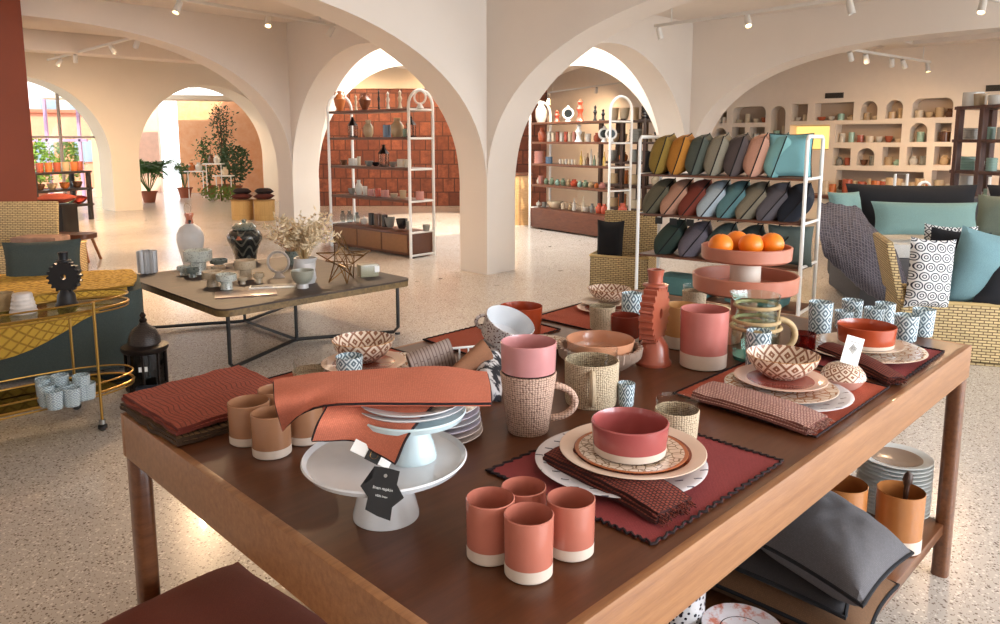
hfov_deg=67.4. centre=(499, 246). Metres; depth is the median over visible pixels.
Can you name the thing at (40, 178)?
shrub
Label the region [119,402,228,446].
placemats
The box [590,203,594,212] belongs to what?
jar
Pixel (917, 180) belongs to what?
canister
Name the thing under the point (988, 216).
cushion
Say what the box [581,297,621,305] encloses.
plate
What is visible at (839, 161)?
jar
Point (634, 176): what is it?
canister
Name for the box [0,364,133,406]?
tray
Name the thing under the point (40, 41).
ceiling
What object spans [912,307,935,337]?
glass
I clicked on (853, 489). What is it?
crock
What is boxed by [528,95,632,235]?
display shelf
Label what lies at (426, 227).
cup
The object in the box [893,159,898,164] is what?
jar
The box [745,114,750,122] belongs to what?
stacked bowls
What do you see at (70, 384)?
glass
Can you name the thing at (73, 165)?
pot
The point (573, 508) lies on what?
tumbler
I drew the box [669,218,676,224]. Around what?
tag
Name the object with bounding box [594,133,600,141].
jar
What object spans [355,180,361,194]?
jar
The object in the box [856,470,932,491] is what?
plate
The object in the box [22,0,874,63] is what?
ceiling
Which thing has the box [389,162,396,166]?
bowl
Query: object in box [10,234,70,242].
seat cushion
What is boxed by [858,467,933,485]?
plate
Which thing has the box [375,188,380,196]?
stacked bowls
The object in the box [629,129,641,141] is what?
stacked bowls
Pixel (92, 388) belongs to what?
glass
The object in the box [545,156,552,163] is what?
stacked bowls
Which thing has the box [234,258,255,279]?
pedestal bowl
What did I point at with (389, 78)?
wall
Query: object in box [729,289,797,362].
glass pitcher
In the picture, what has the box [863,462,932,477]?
plate
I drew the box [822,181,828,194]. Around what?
stacked bowls
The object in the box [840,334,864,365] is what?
price label
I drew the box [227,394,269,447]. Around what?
tumbler
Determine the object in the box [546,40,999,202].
wall
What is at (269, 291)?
serving tray
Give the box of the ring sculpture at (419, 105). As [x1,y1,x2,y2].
[413,90,426,107]
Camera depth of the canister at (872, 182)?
13.41 m
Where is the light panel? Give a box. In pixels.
[796,126,829,148]
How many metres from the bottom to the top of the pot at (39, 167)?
0.169 m
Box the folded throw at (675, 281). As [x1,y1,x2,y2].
[663,271,711,297]
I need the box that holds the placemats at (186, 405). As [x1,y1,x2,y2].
[121,365,272,435]
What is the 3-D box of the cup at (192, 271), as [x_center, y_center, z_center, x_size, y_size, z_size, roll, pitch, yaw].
[-2.484,0.206,6.061,0.097,0.074,0.097,0,8,0]
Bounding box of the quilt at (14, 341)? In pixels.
[0,269,136,359]
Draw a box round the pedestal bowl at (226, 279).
[215,272,236,289]
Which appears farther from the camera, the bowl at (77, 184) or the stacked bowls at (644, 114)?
the bowl at (77, 184)
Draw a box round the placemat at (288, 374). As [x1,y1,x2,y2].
[268,347,408,410]
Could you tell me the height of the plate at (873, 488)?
0.017 m
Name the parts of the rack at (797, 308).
frame, frame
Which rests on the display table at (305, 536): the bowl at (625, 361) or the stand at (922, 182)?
the bowl at (625, 361)
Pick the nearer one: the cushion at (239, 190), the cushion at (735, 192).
the cushion at (735, 192)
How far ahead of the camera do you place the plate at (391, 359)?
2.29 m
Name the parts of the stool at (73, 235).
seat, leg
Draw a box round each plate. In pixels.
[321,351,405,370]
[323,352,408,371]
[361,406,456,417]
[362,406,464,422]
[444,416,480,434]
[447,410,479,429]
[452,421,481,438]
[458,426,482,443]
[461,406,479,420]
[465,406,476,413]
[535,431,707,497]
[544,335,563,348]
[559,423,706,479]
[575,431,688,473]
[577,303,629,311]
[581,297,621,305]
[701,603,779,623]
[724,372,838,403]
[724,382,854,411]
[734,364,828,391]
[815,333,928,363]
[819,332,905,353]
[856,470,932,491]
[856,473,932,495]
[857,468,931,488]
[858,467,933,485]
[860,464,933,481]
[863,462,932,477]
[865,460,934,474]
[867,504,930,514]
[867,507,930,518]
[868,442,934,470]
[868,492,931,502]
[868,496,931,507]
[868,500,929,510]
[869,489,931,498]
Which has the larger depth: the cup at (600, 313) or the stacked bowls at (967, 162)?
the stacked bowls at (967, 162)
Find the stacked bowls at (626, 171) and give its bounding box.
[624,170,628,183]
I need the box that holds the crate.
[59,203,78,231]
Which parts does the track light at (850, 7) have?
track rail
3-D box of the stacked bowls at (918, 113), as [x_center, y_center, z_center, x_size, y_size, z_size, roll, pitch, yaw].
[7.422,-2.354,13.277,0.141,0.135,0.139,0,8,0]
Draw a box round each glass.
[35,375,52,403]
[37,382,54,407]
[45,388,63,410]
[50,372,68,397]
[56,381,73,403]
[62,385,80,407]
[72,372,90,401]
[77,380,95,400]
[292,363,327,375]
[335,352,362,370]
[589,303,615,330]
[618,380,634,406]
[622,291,641,313]
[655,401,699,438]
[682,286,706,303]
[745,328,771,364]
[790,330,816,351]
[808,299,833,333]
[834,309,853,327]
[841,298,863,317]
[864,306,884,320]
[875,301,895,323]
[894,312,919,342]
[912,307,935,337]
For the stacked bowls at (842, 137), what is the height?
0.168 m
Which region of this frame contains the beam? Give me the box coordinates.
[882,41,912,46]
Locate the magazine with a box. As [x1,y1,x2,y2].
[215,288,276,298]
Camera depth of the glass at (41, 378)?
3.88 m
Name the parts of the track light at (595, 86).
track rail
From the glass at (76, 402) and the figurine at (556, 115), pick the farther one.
the figurine at (556, 115)
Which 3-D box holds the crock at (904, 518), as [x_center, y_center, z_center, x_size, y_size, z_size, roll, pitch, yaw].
[1.335,0.905,2.508,0.147,0.199,0.147,-5,9,-31]
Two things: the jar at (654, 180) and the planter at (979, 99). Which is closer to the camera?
the planter at (979, 99)
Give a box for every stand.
[184,163,234,197]
[300,431,466,530]
[367,407,465,467]
[692,241,799,326]
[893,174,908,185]
[917,181,930,185]
[987,177,991,195]
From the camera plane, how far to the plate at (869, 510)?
2.71 m
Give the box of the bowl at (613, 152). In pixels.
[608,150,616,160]
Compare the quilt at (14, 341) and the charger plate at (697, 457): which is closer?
the charger plate at (697, 457)
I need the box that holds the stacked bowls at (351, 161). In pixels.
[348,158,356,164]
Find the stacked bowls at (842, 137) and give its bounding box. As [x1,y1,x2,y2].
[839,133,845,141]
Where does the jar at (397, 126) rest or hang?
on the display shelf at (413, 242)
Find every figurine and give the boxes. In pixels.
[354,95,357,109]
[377,90,379,108]
[386,91,389,108]
[397,90,401,107]
[554,110,559,121]
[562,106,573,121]
[575,124,581,141]
[576,99,583,120]
[593,105,596,120]
[598,126,606,141]
[601,109,604,119]
[605,126,616,141]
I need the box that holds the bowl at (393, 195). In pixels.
[390,193,397,197]
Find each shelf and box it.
[274,512,942,623]
[326,88,435,258]
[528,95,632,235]
[597,118,653,210]
[639,249,813,271]
[640,213,813,225]
[641,173,803,180]
[643,289,808,314]
[949,104,999,195]
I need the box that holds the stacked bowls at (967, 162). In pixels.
[960,156,975,169]
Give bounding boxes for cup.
[0,291,13,311]
[55,251,70,264]
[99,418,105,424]
[176,265,189,275]
[186,267,198,277]
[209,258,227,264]
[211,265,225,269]
[237,276,247,284]
[253,272,263,283]
[357,129,361,136]
[357,156,360,165]
[362,186,366,194]
[399,190,405,198]
[423,224,429,230]
[500,334,556,377]
[538,176,542,183]
[547,132,550,141]
[551,133,554,141]
[556,132,558,141]
[560,133,563,141]
[564,132,567,141]
[568,133,571,141]
[572,132,575,141]
[581,132,584,141]
[585,134,590,141]
[781,126,784,133]
[839,180,841,189]
[844,158,849,164]
[896,178,902,185]
[985,158,997,170]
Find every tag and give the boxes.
[361,466,403,520]
[655,217,662,223]
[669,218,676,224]
[686,219,693,225]
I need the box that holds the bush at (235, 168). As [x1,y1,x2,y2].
[217,141,253,194]
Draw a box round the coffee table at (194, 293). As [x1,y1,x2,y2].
[139,257,407,366]
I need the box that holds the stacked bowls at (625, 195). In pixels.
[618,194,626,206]
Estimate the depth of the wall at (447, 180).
17.70 m
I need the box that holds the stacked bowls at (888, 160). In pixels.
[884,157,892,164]
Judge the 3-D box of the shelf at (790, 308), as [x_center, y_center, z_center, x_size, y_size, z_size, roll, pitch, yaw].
[1.991,0.463,6.757,1.450,0.020,0.420,6,10,37]
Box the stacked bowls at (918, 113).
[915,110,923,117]
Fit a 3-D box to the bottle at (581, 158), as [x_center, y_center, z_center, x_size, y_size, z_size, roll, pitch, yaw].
[1.343,-1.478,12.419,0.050,0.232,0.049,0,8,0]
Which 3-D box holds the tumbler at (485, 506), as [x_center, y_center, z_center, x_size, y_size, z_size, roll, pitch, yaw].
[-0.016,0.473,1.271,0.083,0.104,0.083,0,8,0]
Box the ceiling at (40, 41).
[23,28,198,63]
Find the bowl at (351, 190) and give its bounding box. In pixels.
[348,188,354,193]
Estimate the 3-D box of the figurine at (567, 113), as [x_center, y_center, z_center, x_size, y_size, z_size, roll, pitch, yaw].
[1.141,-2.234,12.561,0.204,0.268,0.098,0,8,0]
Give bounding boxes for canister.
[368,213,373,224]
[374,214,381,225]
[382,214,387,226]
[383,125,390,136]
[397,159,403,166]
[404,159,407,166]
[416,191,423,199]
[607,197,617,206]
[610,173,617,182]
[628,174,636,184]
[629,149,637,161]
[631,200,636,207]
[633,107,638,119]
[722,117,726,122]
[842,179,852,192]
[848,132,854,141]
[857,135,863,141]
[865,136,873,141]
[871,181,881,184]
[885,177,893,184]
[888,112,895,118]
[915,178,924,185]
[934,180,943,185]
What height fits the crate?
0.640 m
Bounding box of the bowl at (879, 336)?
[837,318,897,351]
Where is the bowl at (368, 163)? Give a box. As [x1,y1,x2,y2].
[365,161,372,165]
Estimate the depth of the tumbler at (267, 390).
1.86 m
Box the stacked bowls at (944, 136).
[939,132,950,141]
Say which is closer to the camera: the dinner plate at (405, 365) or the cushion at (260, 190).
the dinner plate at (405, 365)
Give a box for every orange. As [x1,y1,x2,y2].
[708,234,732,249]
[727,231,745,250]
[738,234,762,251]
[761,233,783,251]
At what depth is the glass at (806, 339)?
2.41 m
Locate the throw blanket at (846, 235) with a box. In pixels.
[819,202,906,302]
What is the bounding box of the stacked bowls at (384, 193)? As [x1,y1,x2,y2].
[381,190,388,196]
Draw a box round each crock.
[831,475,868,511]
[874,480,926,555]
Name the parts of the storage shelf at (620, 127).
post, post, post, post, post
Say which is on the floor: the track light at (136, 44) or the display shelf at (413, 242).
the display shelf at (413, 242)
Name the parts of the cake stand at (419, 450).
stand plate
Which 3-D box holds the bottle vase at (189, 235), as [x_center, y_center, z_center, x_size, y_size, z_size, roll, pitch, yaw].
[-2.732,-0.114,6.612,0.230,0.552,0.230,0,8,0]
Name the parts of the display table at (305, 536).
leg, leg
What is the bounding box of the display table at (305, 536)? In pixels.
[120,289,971,623]
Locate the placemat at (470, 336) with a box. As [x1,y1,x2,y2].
[422,323,560,353]
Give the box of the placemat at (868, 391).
[673,361,889,437]
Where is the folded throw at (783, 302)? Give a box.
[724,297,790,307]
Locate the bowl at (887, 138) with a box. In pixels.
[885,136,892,141]
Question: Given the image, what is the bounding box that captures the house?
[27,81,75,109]
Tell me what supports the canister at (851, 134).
on the wall at (956, 69)
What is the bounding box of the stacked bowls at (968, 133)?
[963,128,977,138]
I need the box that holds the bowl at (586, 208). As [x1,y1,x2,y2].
[582,206,589,211]
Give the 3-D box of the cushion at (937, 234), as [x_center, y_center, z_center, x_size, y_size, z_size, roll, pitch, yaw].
[3.310,0.141,5.447,0.434,0.571,0.172,3,9,21]
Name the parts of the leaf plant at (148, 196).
plant pot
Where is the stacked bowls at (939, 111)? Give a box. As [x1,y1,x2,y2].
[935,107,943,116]
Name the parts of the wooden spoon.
handle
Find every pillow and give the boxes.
[711,570,899,623]
[734,548,849,619]
[761,490,913,608]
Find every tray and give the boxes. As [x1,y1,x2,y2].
[0,288,128,316]
[0,296,129,329]
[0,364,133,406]
[0,372,134,419]
[202,163,224,164]
[212,175,234,176]
[249,283,295,288]
[692,265,799,299]
[701,241,793,265]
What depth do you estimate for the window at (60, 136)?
16.28 m
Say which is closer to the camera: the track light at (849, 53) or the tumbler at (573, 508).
the tumbler at (573, 508)
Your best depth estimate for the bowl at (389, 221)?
10.41 m
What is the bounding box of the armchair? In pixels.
[0,201,87,273]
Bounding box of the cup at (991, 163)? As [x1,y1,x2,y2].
[985,158,997,170]
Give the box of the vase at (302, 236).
[262,206,341,283]
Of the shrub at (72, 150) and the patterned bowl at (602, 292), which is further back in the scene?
the shrub at (72, 150)
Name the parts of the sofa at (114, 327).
backrest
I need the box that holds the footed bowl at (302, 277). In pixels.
[290,268,313,288]
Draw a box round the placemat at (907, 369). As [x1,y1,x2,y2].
[815,345,944,384]
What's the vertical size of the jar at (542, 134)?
0.247 m
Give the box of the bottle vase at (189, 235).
[176,203,203,264]
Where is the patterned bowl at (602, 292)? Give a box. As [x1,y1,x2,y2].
[588,284,630,301]
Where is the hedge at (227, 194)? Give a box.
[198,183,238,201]
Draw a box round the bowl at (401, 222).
[396,218,407,228]
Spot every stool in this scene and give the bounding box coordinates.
[59,232,101,262]
[101,562,327,623]
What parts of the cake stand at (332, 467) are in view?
stand plate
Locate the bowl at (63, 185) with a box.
[59,182,69,188]
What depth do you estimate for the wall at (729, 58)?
10.39 m
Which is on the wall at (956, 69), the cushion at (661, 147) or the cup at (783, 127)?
the cup at (783, 127)
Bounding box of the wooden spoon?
[902,471,912,499]
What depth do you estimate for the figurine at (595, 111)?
12.04 m
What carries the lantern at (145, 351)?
on the floor
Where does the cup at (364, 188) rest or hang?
on the display shelf at (413, 242)
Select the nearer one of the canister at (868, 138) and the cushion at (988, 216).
the cushion at (988, 216)
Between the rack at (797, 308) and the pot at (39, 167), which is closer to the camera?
the rack at (797, 308)
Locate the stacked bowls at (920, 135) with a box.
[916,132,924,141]
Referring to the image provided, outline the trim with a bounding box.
[35,93,232,101]
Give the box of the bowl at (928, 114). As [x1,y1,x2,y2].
[925,112,933,117]
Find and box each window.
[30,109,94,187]
[32,93,94,193]
[32,99,87,195]
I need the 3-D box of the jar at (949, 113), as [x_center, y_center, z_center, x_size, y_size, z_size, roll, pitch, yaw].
[7.761,-2.313,12.940,0.141,0.148,0.139,0,8,0]
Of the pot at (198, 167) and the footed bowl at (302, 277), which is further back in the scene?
the pot at (198, 167)
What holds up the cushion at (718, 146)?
on the rack at (797, 308)
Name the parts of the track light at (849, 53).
track rail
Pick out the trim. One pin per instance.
(50, 96)
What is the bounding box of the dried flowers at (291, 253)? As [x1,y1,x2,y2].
[269,225,299,265]
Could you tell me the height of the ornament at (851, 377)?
0.072 m
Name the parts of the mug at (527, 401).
handle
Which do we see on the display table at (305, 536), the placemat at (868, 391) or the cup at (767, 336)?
the placemat at (868, 391)
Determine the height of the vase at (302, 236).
0.592 m
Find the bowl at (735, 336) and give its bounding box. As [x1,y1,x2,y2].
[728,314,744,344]
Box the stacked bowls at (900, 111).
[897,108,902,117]
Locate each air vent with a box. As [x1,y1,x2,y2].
[825,92,843,98]
[986,85,999,91]
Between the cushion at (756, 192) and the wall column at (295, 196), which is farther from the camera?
the wall column at (295, 196)
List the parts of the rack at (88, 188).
post, post, post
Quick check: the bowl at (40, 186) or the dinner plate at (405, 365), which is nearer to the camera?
the dinner plate at (405, 365)
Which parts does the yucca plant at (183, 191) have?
plant pot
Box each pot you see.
[35,163,43,172]
[44,163,51,171]
[52,162,60,171]
[61,162,68,170]
[69,161,77,170]
[75,161,82,170]
[188,162,194,170]
[195,162,201,170]
[208,155,213,162]
[213,155,220,162]
[221,167,228,174]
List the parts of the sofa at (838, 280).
backrest, seat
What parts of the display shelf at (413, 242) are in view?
arched frame, cane door, cane door, cane door, arched frame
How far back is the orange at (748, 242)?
2.80 m
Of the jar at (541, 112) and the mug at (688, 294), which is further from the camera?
the jar at (541, 112)
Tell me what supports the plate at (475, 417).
on the plate at (475, 423)
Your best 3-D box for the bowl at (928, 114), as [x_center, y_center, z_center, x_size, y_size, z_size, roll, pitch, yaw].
[7.535,-2.322,13.167,0.141,0.101,0.139,0,8,0]
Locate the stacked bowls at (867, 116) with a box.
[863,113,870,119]
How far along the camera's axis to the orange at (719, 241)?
2.80 m
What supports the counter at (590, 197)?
on the floor
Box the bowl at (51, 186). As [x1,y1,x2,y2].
[46,183,57,189]
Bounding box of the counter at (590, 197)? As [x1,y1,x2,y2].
[577,182,828,222]
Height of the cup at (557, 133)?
0.173 m
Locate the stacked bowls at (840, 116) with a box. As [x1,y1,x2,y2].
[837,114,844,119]
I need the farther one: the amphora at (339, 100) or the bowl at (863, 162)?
the bowl at (863, 162)
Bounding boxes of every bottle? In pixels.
[572,198,575,210]
[580,151,582,164]
[581,196,584,211]
[589,149,592,164]
[603,152,605,165]
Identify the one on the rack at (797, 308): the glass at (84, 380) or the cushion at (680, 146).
the cushion at (680, 146)
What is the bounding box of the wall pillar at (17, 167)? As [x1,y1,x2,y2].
[0,0,37,201]
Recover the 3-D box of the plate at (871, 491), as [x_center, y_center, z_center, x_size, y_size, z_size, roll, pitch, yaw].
[1.448,0.887,2.764,0.246,0.017,0.246,0,8,0]
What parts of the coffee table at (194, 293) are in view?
leg, leg, leg, post, leg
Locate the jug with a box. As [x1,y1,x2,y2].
[618,203,626,209]
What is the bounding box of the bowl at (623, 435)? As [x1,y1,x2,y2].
[591,407,669,464]
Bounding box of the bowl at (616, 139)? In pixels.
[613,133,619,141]
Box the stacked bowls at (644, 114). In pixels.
[641,106,649,119]
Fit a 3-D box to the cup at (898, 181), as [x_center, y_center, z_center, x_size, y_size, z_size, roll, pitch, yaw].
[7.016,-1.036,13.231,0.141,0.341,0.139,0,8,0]
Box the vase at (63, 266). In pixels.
[46,251,82,306]
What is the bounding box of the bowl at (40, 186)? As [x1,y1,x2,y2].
[38,184,44,189]
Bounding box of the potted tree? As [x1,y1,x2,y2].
[205,101,238,193]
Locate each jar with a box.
[9,292,37,314]
[227,219,261,259]
[285,250,298,265]
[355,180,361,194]
[363,120,372,136]
[391,118,403,136]
[536,101,546,121]
[538,128,545,141]
[561,178,565,185]
[570,179,577,185]
[582,180,587,186]
[588,181,593,187]
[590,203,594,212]
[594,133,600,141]
[596,203,601,213]
[599,182,605,188]
[601,204,606,213]
[651,176,658,184]
[668,593,705,623]
[679,304,729,370]
[836,157,842,164]
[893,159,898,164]
[909,156,917,164]
[939,155,948,164]
[945,109,952,116]
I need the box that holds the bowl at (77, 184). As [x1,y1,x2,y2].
[71,181,82,187]
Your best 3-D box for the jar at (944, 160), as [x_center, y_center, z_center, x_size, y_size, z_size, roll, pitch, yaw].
[7.745,-1.514,13.070,0.148,0.165,0.146,0,8,0]
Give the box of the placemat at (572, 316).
[542,302,640,341]
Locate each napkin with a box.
[273,366,491,431]
[311,406,433,464]
[406,338,455,366]
[452,340,492,370]
[476,351,501,401]
[543,442,696,526]
[690,381,834,434]
[816,342,906,385]
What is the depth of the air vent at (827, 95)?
14.11 m
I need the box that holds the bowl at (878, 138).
[876,136,882,141]
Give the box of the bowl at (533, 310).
[501,301,542,334]
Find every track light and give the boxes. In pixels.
[47,38,139,66]
[172,0,335,37]
[547,82,621,98]
[654,0,855,38]
[847,46,930,71]
[976,0,999,14]
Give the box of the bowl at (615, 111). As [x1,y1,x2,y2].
[612,108,618,119]
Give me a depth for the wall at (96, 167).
20.85 m
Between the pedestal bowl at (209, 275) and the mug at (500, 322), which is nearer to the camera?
the mug at (500, 322)
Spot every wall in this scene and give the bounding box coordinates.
[20,0,405,178]
[25,52,278,210]
[91,132,101,195]
[139,105,163,192]
[177,101,263,192]
[273,0,692,191]
[287,0,694,191]
[319,89,546,205]
[353,67,424,88]
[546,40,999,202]
[559,0,999,178]
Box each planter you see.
[959,176,973,184]
[962,92,984,105]
[974,93,988,105]
[987,127,995,138]
[988,95,999,104]
[996,127,999,138]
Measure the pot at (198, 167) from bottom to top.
0.220 m
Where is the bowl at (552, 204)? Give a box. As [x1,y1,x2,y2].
[547,201,562,208]
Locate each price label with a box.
[350,439,390,467]
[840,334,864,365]
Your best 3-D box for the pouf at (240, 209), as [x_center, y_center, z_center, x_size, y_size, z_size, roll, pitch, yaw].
[-5.082,-0.741,14.800,0.439,0.396,0.439,0,8,0]
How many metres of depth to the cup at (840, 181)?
14.30 m
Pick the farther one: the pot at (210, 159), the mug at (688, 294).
the pot at (210, 159)
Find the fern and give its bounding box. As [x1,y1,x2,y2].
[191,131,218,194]
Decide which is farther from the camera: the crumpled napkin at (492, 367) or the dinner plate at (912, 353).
the dinner plate at (912, 353)
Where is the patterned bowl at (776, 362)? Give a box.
[746,344,820,380]
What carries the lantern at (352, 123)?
on the display shelf at (413, 242)
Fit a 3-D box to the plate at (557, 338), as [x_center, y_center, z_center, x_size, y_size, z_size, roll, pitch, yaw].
[0.145,0.320,2.494,0.176,0.013,0.176,0,8,0]
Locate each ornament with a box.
[316,233,369,283]
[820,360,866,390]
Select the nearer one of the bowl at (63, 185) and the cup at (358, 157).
the cup at (358, 157)
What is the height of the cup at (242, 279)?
0.055 m
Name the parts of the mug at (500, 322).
handle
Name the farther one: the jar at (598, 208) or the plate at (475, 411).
the jar at (598, 208)
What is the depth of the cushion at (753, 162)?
6.26 m
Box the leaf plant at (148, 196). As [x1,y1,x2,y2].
[139,158,180,202]
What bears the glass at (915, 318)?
on the display table at (305, 536)
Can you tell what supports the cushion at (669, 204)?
on the rack at (797, 308)
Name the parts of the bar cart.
post, post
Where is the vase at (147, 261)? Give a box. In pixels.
[136,249,157,273]
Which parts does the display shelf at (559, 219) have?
arched frame, arched frame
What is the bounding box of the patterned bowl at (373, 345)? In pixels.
[331,331,394,363]
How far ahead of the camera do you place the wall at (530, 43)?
8.32 m
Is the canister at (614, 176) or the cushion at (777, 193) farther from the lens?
the canister at (614, 176)
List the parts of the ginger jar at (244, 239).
lid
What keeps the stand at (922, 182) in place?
on the floor
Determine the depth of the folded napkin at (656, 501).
1.44 m
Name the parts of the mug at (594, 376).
handle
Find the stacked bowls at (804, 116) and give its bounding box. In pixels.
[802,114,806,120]
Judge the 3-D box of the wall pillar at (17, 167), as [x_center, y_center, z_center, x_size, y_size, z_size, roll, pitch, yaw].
[-6.220,-1.374,8.946,0.900,3.300,0.900,8,11,44]
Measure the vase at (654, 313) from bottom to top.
0.302 m
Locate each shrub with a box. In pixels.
[32,135,55,195]
[51,138,86,194]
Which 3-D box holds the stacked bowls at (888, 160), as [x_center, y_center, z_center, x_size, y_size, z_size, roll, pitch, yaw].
[7.104,-1.570,13.710,0.128,0.148,0.126,0,8,0]
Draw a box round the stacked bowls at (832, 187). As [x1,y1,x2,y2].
[829,184,835,192]
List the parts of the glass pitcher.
glass, handle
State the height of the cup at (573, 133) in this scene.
0.168 m
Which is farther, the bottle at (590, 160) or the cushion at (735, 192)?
the bottle at (590, 160)
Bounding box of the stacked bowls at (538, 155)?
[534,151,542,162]
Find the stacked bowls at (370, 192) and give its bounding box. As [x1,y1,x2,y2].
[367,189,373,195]
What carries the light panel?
attached to the wall at (956, 69)
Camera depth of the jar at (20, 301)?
3.88 m
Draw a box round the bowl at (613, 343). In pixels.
[566,330,634,355]
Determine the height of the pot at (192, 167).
0.220 m
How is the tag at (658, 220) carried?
hanging from the rack at (797, 308)
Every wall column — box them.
[278,178,320,236]
[460,190,514,274]
[661,178,702,228]
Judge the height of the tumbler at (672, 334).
0.146 m
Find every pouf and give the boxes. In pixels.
[230,199,253,220]
[253,199,274,220]
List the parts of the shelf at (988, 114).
post, post, post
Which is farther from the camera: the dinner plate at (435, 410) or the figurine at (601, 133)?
the figurine at (601, 133)
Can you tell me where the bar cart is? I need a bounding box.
[0,288,134,430]
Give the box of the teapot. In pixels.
[360,215,367,223]
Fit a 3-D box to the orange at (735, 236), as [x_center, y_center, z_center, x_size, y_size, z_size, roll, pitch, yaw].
[0.924,-0.019,2.924,0.091,0.089,0.091,0,8,0]
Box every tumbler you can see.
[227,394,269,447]
[250,405,291,459]
[257,384,274,405]
[291,408,322,445]
[466,486,514,566]
[501,476,545,504]
[504,502,553,584]
[546,487,595,562]
[610,311,639,342]
[663,301,697,349]
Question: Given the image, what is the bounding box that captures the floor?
[0,178,999,623]
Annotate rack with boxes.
[35,170,93,218]
[452,345,474,360]
[634,134,824,318]
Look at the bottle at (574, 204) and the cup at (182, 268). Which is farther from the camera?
the bottle at (574, 204)
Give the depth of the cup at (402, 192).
10.18 m
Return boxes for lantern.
[120,312,168,392]
[348,117,357,136]
[378,144,389,166]
[405,116,415,136]
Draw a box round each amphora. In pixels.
[334,91,345,110]
[359,93,370,109]
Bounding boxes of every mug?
[474,305,534,348]
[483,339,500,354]
[500,369,578,437]
[565,352,618,410]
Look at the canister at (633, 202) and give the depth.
14.16 m
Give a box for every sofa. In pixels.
[0,238,142,380]
[827,183,999,308]
[873,232,999,366]
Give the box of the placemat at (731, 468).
[485,433,783,544]
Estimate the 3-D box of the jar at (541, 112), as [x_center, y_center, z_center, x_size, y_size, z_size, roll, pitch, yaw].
[0.721,-2.371,13.166,0.194,0.369,0.190,0,8,0]
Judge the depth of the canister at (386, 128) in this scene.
10.25 m
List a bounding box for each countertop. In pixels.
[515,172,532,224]
[582,182,828,198]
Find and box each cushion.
[37,193,76,202]
[73,195,86,203]
[231,194,252,199]
[233,188,251,193]
[253,194,274,199]
[255,188,273,193]
[597,219,624,255]
[642,178,675,216]
[643,151,668,172]
[649,133,676,173]
[654,219,687,253]
[660,178,693,217]
[666,133,694,174]
[678,179,711,218]
[678,220,712,259]
[685,133,712,174]
[696,179,730,219]
[703,132,732,175]
[705,222,737,262]
[715,180,749,221]
[723,132,751,175]
[735,181,769,222]
[741,224,765,235]
[743,132,769,176]
[755,181,790,224]
[763,132,790,177]
[767,133,813,177]
[768,224,813,266]
[777,182,814,225]
[827,192,861,209]
[845,183,977,227]
[871,201,977,234]
[903,237,956,307]
[924,223,977,239]
[931,226,991,254]
[949,225,999,301]
[972,266,999,304]
[976,194,999,235]
[987,185,999,196]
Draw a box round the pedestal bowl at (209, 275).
[201,269,222,286]
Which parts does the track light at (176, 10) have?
track rail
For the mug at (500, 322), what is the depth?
2.46 m
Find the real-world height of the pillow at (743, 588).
0.135 m
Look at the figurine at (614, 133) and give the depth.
11.77 m
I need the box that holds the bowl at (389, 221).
[384,217,394,227]
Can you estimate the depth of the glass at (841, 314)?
2.81 m
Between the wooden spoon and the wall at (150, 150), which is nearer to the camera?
the wooden spoon
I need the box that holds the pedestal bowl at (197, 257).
[183,248,211,274]
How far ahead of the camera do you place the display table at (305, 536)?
1.50 m
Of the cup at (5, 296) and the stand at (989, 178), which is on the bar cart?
the cup at (5, 296)
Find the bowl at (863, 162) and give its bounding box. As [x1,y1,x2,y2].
[860,160,867,164]
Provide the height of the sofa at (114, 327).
0.827 m
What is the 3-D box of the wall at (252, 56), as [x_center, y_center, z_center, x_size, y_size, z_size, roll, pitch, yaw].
[-4.460,-1.611,10.613,0.460,3.300,12.650,8,11,44]
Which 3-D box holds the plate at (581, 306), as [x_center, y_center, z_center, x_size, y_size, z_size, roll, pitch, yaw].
[0.429,0.253,3.093,0.223,0.014,0.223,0,8,0]
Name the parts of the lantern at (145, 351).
glass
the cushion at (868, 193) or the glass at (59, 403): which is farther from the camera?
the cushion at (868, 193)
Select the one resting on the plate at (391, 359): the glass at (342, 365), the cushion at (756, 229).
the glass at (342, 365)
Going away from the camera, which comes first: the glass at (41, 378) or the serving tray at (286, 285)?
the glass at (41, 378)
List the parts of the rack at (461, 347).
rail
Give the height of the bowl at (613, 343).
0.055 m
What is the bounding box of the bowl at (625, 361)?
[557,338,643,370]
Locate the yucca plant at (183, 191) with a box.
[171,163,196,197]

